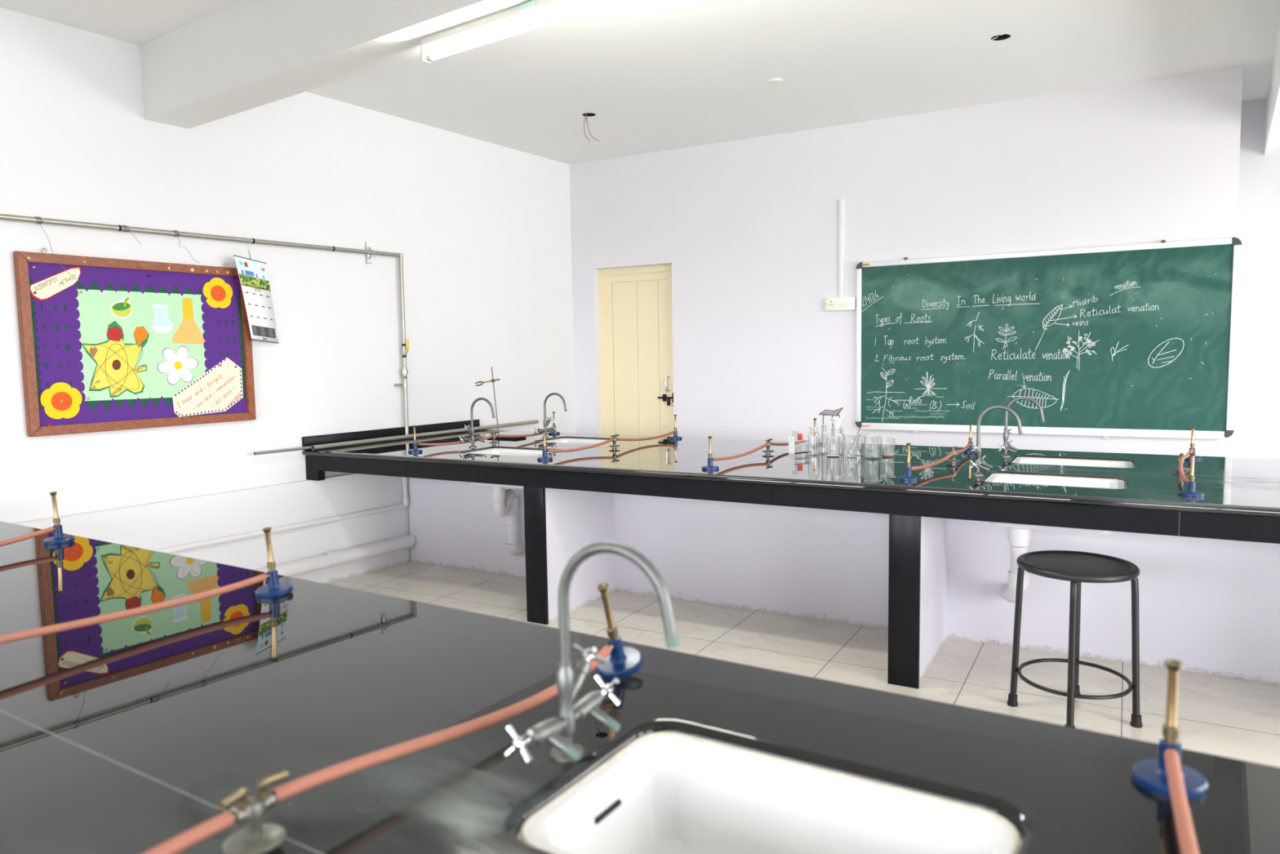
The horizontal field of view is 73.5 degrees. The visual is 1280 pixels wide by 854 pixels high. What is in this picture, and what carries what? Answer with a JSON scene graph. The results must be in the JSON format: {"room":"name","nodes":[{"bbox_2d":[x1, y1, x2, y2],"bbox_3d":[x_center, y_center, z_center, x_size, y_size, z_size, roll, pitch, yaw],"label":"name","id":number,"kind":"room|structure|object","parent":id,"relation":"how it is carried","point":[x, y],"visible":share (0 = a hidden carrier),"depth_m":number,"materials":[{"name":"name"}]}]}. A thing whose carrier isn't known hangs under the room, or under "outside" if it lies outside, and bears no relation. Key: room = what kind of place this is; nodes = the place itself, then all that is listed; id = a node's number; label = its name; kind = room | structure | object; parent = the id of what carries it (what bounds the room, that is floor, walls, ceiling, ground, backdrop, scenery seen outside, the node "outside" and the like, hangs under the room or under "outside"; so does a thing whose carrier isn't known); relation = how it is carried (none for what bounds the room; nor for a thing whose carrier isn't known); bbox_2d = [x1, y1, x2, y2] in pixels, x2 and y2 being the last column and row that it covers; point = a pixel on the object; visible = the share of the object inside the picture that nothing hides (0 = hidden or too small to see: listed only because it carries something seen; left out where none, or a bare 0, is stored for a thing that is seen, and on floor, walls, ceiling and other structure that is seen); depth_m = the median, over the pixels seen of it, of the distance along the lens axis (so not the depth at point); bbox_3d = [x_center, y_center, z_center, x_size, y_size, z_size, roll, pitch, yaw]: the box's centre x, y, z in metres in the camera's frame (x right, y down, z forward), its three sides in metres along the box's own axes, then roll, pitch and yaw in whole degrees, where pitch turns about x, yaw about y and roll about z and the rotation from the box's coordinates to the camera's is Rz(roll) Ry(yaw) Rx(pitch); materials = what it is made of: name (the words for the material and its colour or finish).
{"room":"science classroom","nodes":[
{"label":"science classroom","id":0,"kind":"room"},
{"bbox_2d":[0,7,575,523],"bbox_3d":[-3.065,-0.407,4.045,0.250,3.036,9.500,2,6,34],"label":"wall","id":1,"kind":"structure","parent":0,"point":[481,229],"depth_m":5.20,"materials":[{"name":"white paint"}]},
{"bbox_2d":[13,247,256,436],"bbox_3d":[-2.581,-0.445,4.498,0.035,0.896,1.151,2,6,34],"label":"notice board","id":2,"kind":"object","parent":1,"relation":"attached to","point":[113,344],"visible":1,"depth_m":4.42,"materials":[{"name":"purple paper"}]},
{"bbox_2d":[40,382,82,418],"bbox_3d":[-2.812,-0.128,4.170,0.001,0.178,0.181,2,6,34],"label":"paper flower","id":3,"kind":"object","parent":2,"relation":"on","point":[59,400],"depth_m":4.17,"materials":[{"name":"paper"}]},
{"bbox_2d":[51,391,72,410],"bbox_3d":[-2.812,-0.125,4.170,0.001,0.092,0.092,2,6,34],"label":"flower","id":4,"kind":"object","parent":2,"relation":"on","point":[60,401],"depth_m":4.17,"materials":[{"name":"orange paper"}]},
{"bbox_2d":[111,302,131,316],"bbox_3d":[-2.652,-0.601,4.386,0.001,0.076,0.097,2,6,34],"label":"bowl","id":5,"kind":"object","parent":2,"relation":"on","point":[118,308],"depth_m":4.39,"materials":[{"name":"paper"}]},
{"bbox_2d":[174,361,182,368],"bbox_3d":[-2.495,-0.333,4.632,0.001,0.044,0.040,2,6,34],"label":"flower","id":6,"kind":"object","parent":2,"relation":"on","point":[178,365],"depth_m":4.63,"materials":[{"name":"yellow paper"}]},
{"bbox_2d":[203,277,232,308],"bbox_3d":[-2.362,-0.751,4.800,0.001,0.170,0.173,2,6,34],"label":"paper flower","id":7,"kind":"object","parent":2,"relation":"on","point":[217,291],"depth_m":4.80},
{"bbox_2d":[210,285,226,301],"bbox_3d":[-2.361,-0.748,4.800,0.001,0.088,0.088,2,6,34],"label":"flower","id":8,"kind":"object","parent":2,"relation":"on","point":[218,293],"depth_m":4.80,"materials":[{"name":"orange paper"}]},
{"bbox_2d":[0,213,408,435],"bbox_3d":[-3.600,-0.299,2.968,0.071,1.320,7.106,2,6,34],"label":"gas pipe","id":9,"kind":"object","parent":1,"relation":"attached to","point":[404,371],"visible":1,"depth_m":5.05,"materials":[{"name":"metal"}]},
{"bbox_2d":[35,216,74,275],"bbox_3d":[-2.805,-0.863,4.105,0.036,0.270,0.146,2,6,34],"label":"wire","id":10,"kind":"object","parent":9,"relation":"hanging from","point":[35,216],"visible":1,"depth_m":4.06,"materials":[{"name":"grey"}]},
{"bbox_2d":[121,225,141,244],"bbox_3d":[-2.608,-0.983,4.390,0.036,0.094,0.081,2,6,34],"label":"wire","id":11,"kind":"object","parent":9,"relation":"hanging from","point":[122,225],"visible":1,"depth_m":4.36,"materials":[{"name":"grey"}]},
{"bbox_2d":[172,230,199,262],"bbox_3d":[-2.449,-0.972,4.625,0.038,0.165,0.131,2,6,34],"label":"wire","id":12,"kind":"object","parent":9,"relation":"hanging from","point":[172,230],"visible":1,"depth_m":4.58,"materials":[{"name":"grey"}]},
{"bbox_2d":[233,244,279,343],"bbox_3d":[-2.212,-0.770,4.932,0.024,0.576,0.320,1,5,18],"label":"wall calendar","id":13,"kind":"object","parent":9,"relation":"hanging from","point":[253,274],"visible":1,"depth_m":4.94,"materials":[{"name":"white paper"}]},
{"bbox_2d":[11,472,410,582],"bbox_3d":[-3.044,0.798,3.873,0.058,0.662,9.050,2,6,34],"label":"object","id":14,"kind":"structure","parent":1,"relation":"attached to","point":[153,526],"depth_m":5.08,"materials":[{"name":"white paint"}]},
{"bbox_2d":[155,503,407,553],"bbox_3d":[-3.576,0.800,3.004,0.034,0.062,7.020,2,6,34],"label":"pipe","id":15,"kind":"object","parent":1,"relation":"attached to","point":[295,526],"visible":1,"depth_m":5.09,"materials":[{"name":"plastic"}]},
{"bbox_2d":[401,476,408,505],"bbox_3d":[-1.610,0.337,5.867,0.042,0.400,0.042,2,6,34],"label":"riser pipe","id":16,"kind":"object","parent":15,"relation":"attached to","point":[404,480],"visible":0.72,"depth_m":5.86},
{"bbox_2d":[257,533,415,577],"bbox_3d":[-3.549,1.053,3.015,0.100,0.105,7.028,2,6,34],"label":"drain pipe","id":17,"kind":"object","parent":1,"relation":"attached to","point":[334,557],"visible":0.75,"depth_m":5.41,"materials":[{"name":"plastic"}]},
{"bbox_2d":[302,419,479,449],"bbox_3d":[-1.654,0.042,5.915,0.023,0.080,1.517,2,6,34],"label":"backsplash","id":18,"kind":"structure","parent":1,"relation":"attached to","point":[308,441],"depth_m":5.75,"materials":[{"name":"black stone"}]},
{"bbox_2d":[0,0,1279,164],"bbox_3d":[0.304,-1.898,2.464,7.600,0.090,11.500,2,6,34],"label":"ceiling","id":19,"kind":"structure","parent":0,"point":[655,75],"depth_m":4.84,"materials":[{"name":"white paint"}]},
{"bbox_2d":[139,0,592,128],"bbox_3d":[0.429,-1.669,2.481,7.600,0.372,0.232,2,6,35],"label":"beam","id":20,"kind":"structure","parent":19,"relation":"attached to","point":[242,55],"depth_m":3.80,"materials":[{"name":"white paint"}]},
{"bbox_2d":[420,0,626,63],"bbox_3d":[-0.353,-1.476,3.060,1.248,0.086,0.057,2,6,35],"label":"tube light","id":21,"kind":"object","parent":20,"relation":"attached to","point":[531,7],"visible":1,"depth_m":3.16,"materials":[{"name":"white plastic"}]},
{"bbox_2d":[582,112,595,116],"bbox_3d":[-0.348,-2.194,5.840,0.102,0.130,0.102,2,6,34],"label":"trim","id":22,"kind":"structure","parent":19,"relation":"attached to","point":[588,114],"depth_m":5.88,"materials":[{"name":"black"}]},
{"bbox_2d":[583,113,599,141],"bbox_3d":[-0.331,-2.074,5.845,0.126,0.266,0.013,2,6,34],"label":"wires","id":23,"kind":"object","parent":22,"relation":"hanging from","point":[585,113],"visible":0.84,"depth_m":5.87,"materials":[{"name":"black metal"}]},
{"bbox_2d":[767,78,782,84],"bbox_3d":[0.817,-2.084,5.174,0.092,0.011,0.092,2,6,34],"label":"ceiling rose","id":24,"kind":"object","parent":19,"relation":"attached to","point":[774,81],"visible":1,"depth_m":5.15,"materials":[{"name":"white plastic"}]},
{"bbox_2d":[991,34,1010,40],"bbox_3d":[1.901,-2.119,4.515,0.106,0.130,0.106,2,6,34],"label":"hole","id":25,"kind":"structure","parent":19,"relation":"attached to","point":[999,37],"depth_m":4.56,"materials":[{"name":"black"}]},
{"bbox_2d":[1264,26,1279,155],"bbox_3d":[1.427,-1.598,1.427,0.280,0.371,10.400,2,6,34],"label":"beam","id":26,"kind":"structure","parent":19,"relation":"attached to","point":[1272,143],"depth_m":4.99,"materials":[{"name":"white paint"}]},
{"bbox_2d":[324,560,1279,848],"bbox_3d":[0.281,1.271,2.035,9.800,0.080,12.500,2,6,29],"label":"floor","id":27,"kind":"structure","parent":0,"point":[1234,717],"depth_m":3.87,"materials":[{"name":"tile"}]},
{"bbox_2d":[0,520,1279,853],"bbox_3d":[-1.300,0.868,1.584,5.445,0.850,1.565,2,6,32],"label":"laboratory bench","id":28,"kind":"object","parent":27,"relation":"on","point":[128,735],"visible":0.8,"depth_m":1.27,"materials":[{"name":"black stone"}]},
{"bbox_2d":[42,491,75,545],"bbox_3d":[-1.807,0.279,2.659,0.083,0.160,0.083,-4,5,-28],"label":"burner","id":29,"kind":"object","parent":28,"relation":"on","point":[59,538],"visible":1,"depth_m":2.65,"materials":[{"name":"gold metal"}]},
{"bbox_2d":[217,768,288,853],"bbox_3d":[-0.433,0.439,0.964,0.073,0.081,0.066,-3,5,-21],"label":"tap","id":30,"kind":"object","parent":28,"relation":"on","point":[257,837],"visible":1,"depth_m":0.96,"materials":[{"name":"grey metal"}]},
{"bbox_2d":[142,810,234,853],"bbox_3d":[-0.586,0.467,0.760,0.020,0.058,0.458,3,6,37],"label":"hose","id":31,"kind":"object","parent":30,"relation":"attached to","point":[188,838],"visible":1,"depth_m":0.90,"materials":[{"name":"rubber"}]},
{"bbox_2d":[271,644,611,802],"bbox_3d":[-0.232,0.414,1.226,0.030,0.042,0.612,3,6,37],"label":"hose","id":32,"kind":"object","parent":30,"relation":"attached to","point":[298,785],"visible":0.85,"depth_m":1.12,"materials":[{"name":"rubber"}]},
{"bbox_2d":[255,527,293,598],"bbox_3d":[-0.870,0.316,2.032,0.083,0.160,0.083,-4,6,-30],"label":"burner","id":33,"kind":"object","parent":28,"relation":"on","point":[274,588],"visible":1,"depth_m":2.02,"materials":[{"name":"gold metal"}]},
{"bbox_2d":[504,541,679,763],"bbox_3d":[-0.037,0.304,1.140,0.204,0.308,0.219,2,6,32],"label":"water tap","id":34,"kind":"object","parent":28,"relation":"on","point":[570,681],"visible":1,"depth_m":1.17,"materials":[{"name":"grey metal"}]},
{"bbox_2d":[595,582,642,679],"bbox_3d":[-0.038,0.346,1.494,0.082,0.165,0.082,-1,5,-4],"label":"burner","id":35,"kind":"object","parent":28,"relation":"on","point":[622,661],"visible":0.96,"depth_m":1.48,"materials":[{"name":"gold metal"}]},
{"bbox_2d":[520,731,1019,853],"bbox_3d":[0.152,0.566,1.027,0.523,0.182,0.348,2,6,32],"label":"sink","id":36,"kind":"object","parent":28,"relation":"in","point":[663,792],"visible":0.94,"depth_m":1.16,"materials":[{"name":"white ceramic"}]},
{"bbox_2d":[1131,658,1208,799],"bbox_3d":[0.670,0.373,1.082,0.083,0.157,0.083,2,5,28],"label":"burner","id":37,"kind":"object","parent":28,"relation":"on","point":[1151,775],"visible":0.9,"depth_m":1.08,"materials":[{"name":"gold metal"}]},
{"bbox_2d":[302,429,1279,688],"bbox_3d":[0.749,0.578,4.627,5.615,0.850,1.565,2,6,29],"label":"laboratory bench","id":38,"kind":"object","parent":27,"relation":"on","point":[923,561],"visible":0.86,"depth_m":4.10,"materials":[{"name":"black stone"}]},
{"bbox_2d":[253,445,311,454],"bbox_3d":[-1.940,0.115,5.412,0.018,0.029,1.091,2,6,31],"label":"tube","id":39,"kind":"object","parent":38,"relation":"on","point":[309,446],"visible":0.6,"depth_m":5.10,"materials":[{"name":"metal"}]},
{"bbox_2d":[408,425,422,453],"bbox_3d":[-1.332,0.069,5.072,0.083,0.157,0.083,-5,6,-38],"label":"burner","id":40,"kind":"object","parent":38,"relation":"on","point":[415,449],"visible":1,"depth_m":5.07,"materials":[{"name":"blue metal"}]},
{"bbox_2d":[311,419,538,450],"bbox_3d":[-1.425,0.042,6.165,0.031,0.031,2.168,2,6,32],"label":"tube","id":41,"kind":"object","parent":38,"relation":"on","point":[327,446],"visible":1,"depth_m":5.91,"materials":[{"name":"metal"}]},
{"bbox_2d":[417,435,491,445],"bbox_3d":[-1.137,0.089,5.252,0.489,0.042,0.052,-5,6,-38],"label":"hose","id":42,"kind":"object","parent":38,"relation":"on","point":[487,437],"visible":0.88,"depth_m":5.23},
{"bbox_2d":[458,397,495,447],"bbox_3d":[-0.967,-0.027,5.246,0.204,0.308,0.219,2,6,30],"label":"water tap","id":43,"kind":"object","parent":38,"relation":"on","point":[471,431],"visible":1,"depth_m":5.26,"materials":[{"name":"grey metal"}]},
{"bbox_2d":[488,431,498,444],"bbox_3d":[-0.921,0.072,5.411,0.069,0.081,0.069,-2,5,-15],"label":"tap","id":44,"kind":"object","parent":38,"relation":"on","point":[494,436],"visible":1,"depth_m":5.40,"materials":[{"name":"grey metal"}]},
{"bbox_2d":[497,426,552,437],"bbox_3d":[-0.740,0.040,5.753,0.069,0.041,0.725,1,5,24],"label":"hose","id":45,"kind":"object","parent":44,"relation":"attached to","point":[536,433],"visible":0.77,"depth_m":5.59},
{"bbox_2d":[475,367,526,439],"bbox_3d":[-0.951,-0.166,5.832,0.320,0.485,0.140,2,6,29],"label":"stand","id":46,"kind":"object","parent":38,"relation":"on","point":[492,380],"visible":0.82,"depth_m":5.84,"materials":[{"name":"black metal"}]},
{"bbox_2d":[465,448,551,488],"bbox_3d":[-0.758,0.241,5.058,0.523,0.182,0.348,2,6,29],"label":"sink","id":47,"kind":"object","parent":38,"relation":"in","point":[504,451],"visible":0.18,"depth_m":5.19,"materials":[{"name":"white ceramic"}]},
{"bbox_2d":[491,486,522,555],"bbox_3d":[-0.825,0.568,5.297,0.089,0.510,0.263,1,5,20],"label":"trap","id":48,"kind":"object","parent":47,"relation":"attached to","point":[505,502],"visible":1,"depth_m":5.33,"materials":[{"name":"plastic"}]},
{"bbox_2d":[537,430,552,460],"bbox_3d":[-0.510,0.097,4.588,0.083,0.157,0.083,3,6,36],"label":"burner","id":49,"kind":"object","parent":38,"relation":"on","point":[544,457],"visible":1,"depth_m":4.58,"materials":[{"name":"gold metal"}]},
{"bbox_2d":[533,392,567,438],"bbox_3d":[-0.576,-0.077,5.768,0.204,0.308,0.219,2,6,29],"label":"water tap","id":50,"kind":"object","parent":38,"relation":"on","point":[546,422],"visible":0.92,"depth_m":5.80,"materials":[{"name":"silver metal"}]},
{"bbox_2d":[548,411,559,434],"bbox_3d":[-0.613,-0.030,6.109,0.083,0.157,0.083,1,5,24],"label":"burner","id":51,"kind":"object","parent":38,"relation":"on","point":[553,412],"visible":0.78,"depth_m":6.10,"materials":[{"name":"gold metal"}]},
{"bbox_2d":[542,438,618,444],"bbox_3d":[-0.388,0.186,5.638,0.523,0.182,0.348,2,6,29],"label":"sink","id":52,"kind":"object","parent":38,"relation":"in","point":[584,441],"visible":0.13,"depth_m":5.80,"materials":[{"name":"white ceramic"}]},
{"bbox_2d":[608,434,619,448],"bbox_3d":[-0.151,0.087,5.084,0.069,0.081,0.069,-2,5,-15],"label":"tap","id":53,"kind":"object","parent":38,"relation":"on","point":[614,446],"visible":1,"depth_m":5.08,"materials":[{"name":"grey metal"}]},
{"bbox_2d":[547,438,613,452],"bbox_3d":[-0.328,0.110,4.832,0.024,0.040,0.566,3,6,36],"label":"hose","id":54,"kind":"object","parent":53,"relation":"attached to","point":[611,439],"visible":1,"depth_m":4.81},
{"bbox_2d":[617,431,675,440],"bbox_3d":[0.037,0.062,5.355,0.026,0.043,0.611,3,6,36],"label":"hose","id":55,"kind":"object","parent":53,"relation":"attached to","point":[672,432],"visible":1,"depth_m":5.35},
{"bbox_2d":[669,414,681,439],"bbox_3d":[0.232,-0.002,5.610,0.083,0.157,0.083,3,6,36],"label":"burner","id":56,"kind":"object","parent":38,"relation":"on","point":[675,434],"visible":1,"depth_m":5.60,"materials":[{"name":"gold metal"}]},
{"bbox_2d":[701,435,719,470],"bbox_3d":[0.336,0.123,4.111,0.083,0.157,0.083,2,6,32],"label":"burner","id":57,"kind":"object","parent":38,"relation":"on","point":[709,467],"visible":1,"depth_m":4.10,"materials":[{"name":"gold metal"}]},
{"bbox_2d":[761,438,773,453],"bbox_3d":[0.702,0.107,4.687,0.069,0.081,0.069,-2,5,-15],"label":"tap","id":58,"kind":"object","parent":38,"relation":"on","point":[767,451],"visible":0.99,"depth_m":4.68,"materials":[{"name":"grey metal"}]},
{"bbox_2d":[711,443,767,460],"bbox_3d":[0.519,0.133,4.397,0.020,0.039,0.635,2,6,32],"label":"hose","id":59,"kind":"object","parent":58,"relation":"attached to","point":[765,444],"visible":1,"depth_m":4.37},
{"bbox_2d":[770,435,814,445],"bbox_3d":[0.865,0.085,4.915,0.036,0.042,0.512,3,6,39],"label":"hose","id":60,"kind":"object","parent":58,"relation":"attached to","point":[812,437],"visible":0.73,"depth_m":4.87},
{"bbox_2d":[302,429,1279,517],"bbox_3d":[0.742,0.172,4.593,5.615,0.035,1.565,2,6,29],"label":"countertop","id":61,"kind":"structure","parent":38,"relation":"on","point":[1247,495],"depth_m":4.08,"materials":[{"name":"black stone"}]},
{"bbox_2d":[788,434,811,453],"bbox_3d":[0.884,0.094,4.738,0.132,0.092,0.045,-4,6,-34],"label":"test tube rack","id":62,"kind":"object","parent":38,"relation":"on","point":[807,444],"visible":1,"depth_m":4.74,"materials":[{"name":"white paint"}]},
{"bbox_2d":[797,433,802,439],"bbox_3d":[0.884,0.086,4.737,0.027,0.097,0.027,2,6,34],"label":"test tube","id":63,"kind":"object","parent":62,"relation":"in","point":[800,435],"visible":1,"depth_m":4.72,"materials":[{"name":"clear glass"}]},
{"bbox_2d":[794,449,809,453],"bbox_3d":[0.885,0.135,4.742,0.130,0.002,0.043,-4,6,-34],"label":"shelf","id":64,"kind":"object","parent":62,"relation":"attached to","point":[804,450],"depth_m":4.75,"materials":[{"name":"white paint"}]},
{"bbox_2d":[807,426,819,455],"bbox_3d":[0.929,0.077,4.590,0.062,0.149,0.062,2,6,30],"label":"glass jar","id":65,"kind":"object","parent":38,"relation":"on","point":[809,427],"visible":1,"depth_m":4.59,"materials":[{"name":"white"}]},
{"bbox_2d":[811,417,822,444],"bbox_3d":[1.045,0.026,5.120,0.083,0.157,0.083,3,6,39],"label":"burner","id":66,"kind":"object","parent":38,"relation":"on","point":[815,442],"visible":0.92,"depth_m":5.11,"materials":[{"name":"gold metal"}]},
{"bbox_2d":[822,414,842,452],"bbox_3d":[1.055,0.033,4.740,0.096,0.207,0.096,-2,5,-13],"label":"tripod stand","id":67,"kind":"object","parent":38,"relation":"on","point":[823,415],"visible":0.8,"depth_m":4.75,"materials":[{"name":"black metal"}]},
{"bbox_2d":[818,407,843,416],"bbox_3d":[1.056,-0.086,4.739,0.107,0.042,0.095,2,6,35],"label":"wire gauze","id":68,"kind":"object","parent":67,"relation":"on","point":[836,412],"visible":1,"depth_m":4.74,"materials":[{"name":"black metal"}]},
{"bbox_2d":[826,436,839,457],"bbox_3d":[1.019,0.106,4.526,0.075,0.100,0.075,2,6,30],"label":"beaker","id":69,"kind":"object","parent":38,"relation":"on","point":[829,455],"visible":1,"depth_m":4.52,"materials":[{"name":"clear glass"}]},
{"bbox_2d":[830,426,844,454],"bbox_3d":[1.059,0.076,4.608,0.076,0.144,0.076,2,6,30],"label":"glass jar","id":70,"kind":"object","parent":38,"relation":"on","point":[833,427],"visible":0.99,"depth_m":4.61,"materials":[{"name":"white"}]},
{"bbox_2d":[830,417,844,439],"bbox_3d":[1.058,0.010,4.602,0.075,0.114,0.075,2,6,29],"label":"funnel","id":71,"kind":"object","parent":70,"relation":"in","point":[837,422],"visible":1,"depth_m":4.59,"materials":[{"name":"white"}]},
{"bbox_2d":[843,433,859,457],"bbox_3d":[1.099,0.098,4.460,0.084,0.124,0.084,2,6,29],"label":"beaker","id":72,"kind":"object","parent":38,"relation":"on","point":[843,433],"visible":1,"depth_m":4.46,"materials":[{"name":"clear glass"}]},
{"bbox_2d":[846,424,861,455],"bbox_3d":[1.111,0.069,4.451,0.075,0.169,0.016,0,5,17],"label":"spatula","id":73,"kind":"object","parent":72,"relation":"in","point":[860,424],"visible":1,"depth_m":4.45,"materials":[{"name":"grey metal"}]},
{"bbox_2d":[863,434,879,457],"bbox_3d":[1.192,0.103,4.408,0.081,0.120,0.081,2,6,30],"label":"beaker","id":74,"kind":"object","parent":38,"relation":"on","point":[868,434],"visible":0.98,"depth_m":4.40,"materials":[{"name":"clear glass"}]},
{"bbox_2d":[880,435,896,457],"bbox_3d":[1.295,0.102,4.482,0.078,0.106,0.078,-1,5,-5],"label":"beaker","id":75,"kind":"object","parent":38,"relation":"on","point":[884,455],"visible":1,"depth_m":4.47,"materials":[{"name":"clear glass"}]},
{"bbox_2d":[897,443,918,480],"bbox_3d":[1.147,0.148,3.661,0.083,0.157,0.083,3,6,37],"label":"burner","id":76,"kind":"object","parent":38,"relation":"on","point":[908,477],"visible":1,"depth_m":3.65,"materials":[{"name":"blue metal"}]},
{"bbox_2d":[946,445,960,463],"bbox_3d":[1.525,0.137,4.164,0.069,0.081,0.069,-2,5,-15],"label":"tap","id":77,"kind":"object","parent":38,"relation":"on","point":[953,460],"visible":0.91,"depth_m":4.16,"materials":[{"name":"grey metal"}]},
{"bbox_2d":[910,451,954,470],"bbox_3d":[1.339,0.159,3.908,0.026,0.036,0.582,3,6,37],"label":"hose","id":78,"kind":"object","parent":77,"relation":"attached to","point":[916,468],"visible":0.98,"depth_m":3.88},
{"bbox_2d":[955,442,971,453],"bbox_3d":[1.658,0.112,4.407,0.017,0.036,0.504,2,6,29],"label":"hose","id":79,"kind":"object","parent":77,"relation":"attached to","point":[969,444],"visible":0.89,"depth_m":4.43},
{"bbox_2d":[964,422,973,452],"bbox_3d":[1.789,0.055,4.641,0.083,0.157,0.083,2,6,29],"label":"burner","id":80,"kind":"object","parent":38,"relation":"on","point":[971,447],"visible":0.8,"depth_m":4.63,"materials":[{"name":"gold metal"}]},
{"bbox_2d":[968,404,1022,475],"bbox_3d":[1.555,0.059,3.730,0.204,0.308,0.219,2,6,30],"label":"water tap","id":81,"kind":"object","parent":38,"relation":"on","point":[979,463],"visible":1,"depth_m":3.73,"materials":[{"name":"silver metal"}]},
{"bbox_2d":[998,396,1044,457],"bbox_3d":[1.946,0.000,4.360,0.204,0.308,0.219,2,6,29],"label":"water tap","id":82,"kind":"object","parent":38,"relation":"on","point":[1006,446],"visible":0.98,"depth_m":4.38,"materials":[{"name":"silver metal"}]},
{"bbox_2d":[983,473,1124,533],"bbox_3d":[1.749,0.321,3.632,0.523,0.182,0.348,2,6,30],"label":"sink","id":83,"kind":"object","parent":38,"relation":"in","point":[1109,483],"visible":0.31,"depth_m":3.71,"materials":[{"name":"white ceramic"}]},
{"bbox_2d":[1000,526,1031,603],"bbox_3d":[1.693,0.605,3.861,0.100,0.426,0.342,1,5,17],"label":"trap","id":84,"kind":"object","parent":83,"relation":"attached to","point":[1019,538],"visible":0.71,"depth_m":3.74,"materials":[{"name":"plastic"}]},
{"bbox_2d":[1011,457,1133,467],"bbox_3d":[2.112,0.267,4.203,0.523,0.182,0.348,2,6,29],"label":"sink","id":85,"kind":"object","parent":38,"relation":"in","point":[1056,461],"visible":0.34,"depth_m":4.32,"materials":[{"name":"white ceramic"}]},
{"bbox_2d":[1171,453,1189,471],"bbox_3d":[2.375,0.157,3.763,0.069,0.081,0.069,-2,5,-15],"label":"tap","id":86,"kind":"object","parent":38,"relation":"on","point":[1181,455],"visible":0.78,"depth_m":3.75,"materials":[{"name":"grey metal"}]},
{"bbox_2d":[1178,458,1189,483],"bbox_3d":[2.198,0.183,3.465,0.028,0.038,0.644,2,6,29],"label":"hose","id":87,"kind":"object","parent":86,"relation":"attached to","point":[1182,475],"visible":0.88,"depth_m":3.49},
{"bbox_2d":[1182,448,1193,458],"bbox_3d":[2.533,0.133,3.984,0.025,0.036,0.495,3,6,38],"label":"hose","id":88,"kind":"object","parent":86,"relation":"attached to","point":[1191,450],"visible":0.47,"depth_m":4.07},
{"bbox_2d":[1177,453,1204,497],"bbox_3d":[2.035,0.175,3.162,0.083,0.157,0.083,2,6,29],"label":"burner","id":89,"kind":"object","parent":38,"relation":"on","point":[1190,492],"visible":1,"depth_m":3.15,"materials":[{"name":"gold metal"}]},
{"bbox_2d":[1185,426,1201,459],"bbox_3d":[2.700,0.078,4.190,0.083,0.157,0.083,3,6,38],"label":"burner","id":90,"kind":"object","parent":38,"relation":"on","point":[1192,444],"visible":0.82,"depth_m":4.18,"materials":[{"name":"gold metal"}]},
{"bbox_2d":[1007,550,1142,728],"bbox_3d":[1.652,0.806,3.259,0.416,0.597,0.416,-2,5,-11],"label":"stool","id":91,"kind":"object","parent":27,"relation":"on","point":[1077,567],"visible":0.98,"depth_m":3.17,"materials":[{"name":"black paint"}]},
{"bbox_2d":[569,66,1243,457],"bbox_3d":[1.611,-0.719,6.840,5.056,3.036,1.000,2,6,29],"label":"wall","id":92,"kind":"structure","parent":0,"point":[748,229],"depth_m":6.27,"materials":[{"name":"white paint"}]},
{"bbox_2d":[598,263,673,436],"bbox_3d":[-0.009,-0.283,7.309,0.747,2.141,0.105,2,6,29],"label":"door","id":93,"kind":"structure","parent":92,"relation":"in","point":[635,303],"depth_m":7.29,"materials":[{"name":"beige paint"}]},
{"bbox_2d":[825,296,856,311],"bbox_3d":[1.472,-0.904,6.301,0.222,0.095,0.044,2,6,29],"label":"switchboard","id":94,"kind":"object","parent":92,"relation":"attached to","point":[837,304],"visible":1,"depth_m":6.28,"materials":[{"name":"white plastic"}]},
{"bbox_2d":[838,199,844,297],"bbox_3d":[1.475,-1.305,6.278,0.035,0.706,0.016,2,5,29],"label":"duct","id":95,"kind":"object","parent":92,"relation":"attached to","point":[841,291],"visible":1,"depth_m":6.27,"materials":[{"name":"white plastic"}]},
{"bbox_2d":[855,237,1241,439],"bbox_3d":[2.586,-0.557,5.712,2.302,1.245,0.050,2,6,29],"label":"chalkboard","id":96,"kind":"object","parent":92,"relation":"attached to","point":[1135,340],"visible":1,"depth_m":5.63,"materials":[{"name":"green metal"}]},
{"bbox_2d":[1226,97,1279,458],"bbox_3d":[5.127,-0.656,5.406,3.200,3.036,0.151,2,6,29],"label":"wall niche","id":97,"kind":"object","parent":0,"point":[1256,418],"depth_m":5.81,"materials":[{"name":"white paint"}]},
{"label":"tap","id":98,"kind":"object","parent":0,"visible":0},
{"bbox_2d":[0,526,53,546],"bbox_3d":[-1.898,0.346,2.310,0.040,0.034,0.685,0,5,16],"label":"hose","id":99,"kind":"object","parent":98,"relation":"attached to","point":[20,538],"visible":1,"depth_m":2.55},
{"bbox_3d":[-1.229,0.409,1.477,0.066,0.081,0.081,2,6,32],"label":"tap","id":100,"kind":"object","parent":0,"visible":0},
{"bbox_2d":[0,573,266,644],"bbox_3d":[-1.049,0.377,1.758,0.017,0.032,0.617,2,6,33],"label":"hose","id":101,"kind":"object","parent":100,"relation":"attached to","point":[13,637],"visible":1,"depth_m":1.75,"materials":[{"name":"rubber"}]},
{"bbox_3d":[0.352,0.465,0.498,0.066,0.081,0.081,2,6,32],"label":"tap","id":102,"kind":"object","parent":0,"visible":0},
{"bbox_2d":[1164,749,1199,853],"bbox_3d":[0.515,0.431,0.792,0.021,0.028,0.623,2,5,28],"label":"hose","id":103,"kind":"object","parent":102,"relation":"attached to","point":[1186,835],"visible":1,"depth_m":0.95,"materials":[{"name":"rubber"}]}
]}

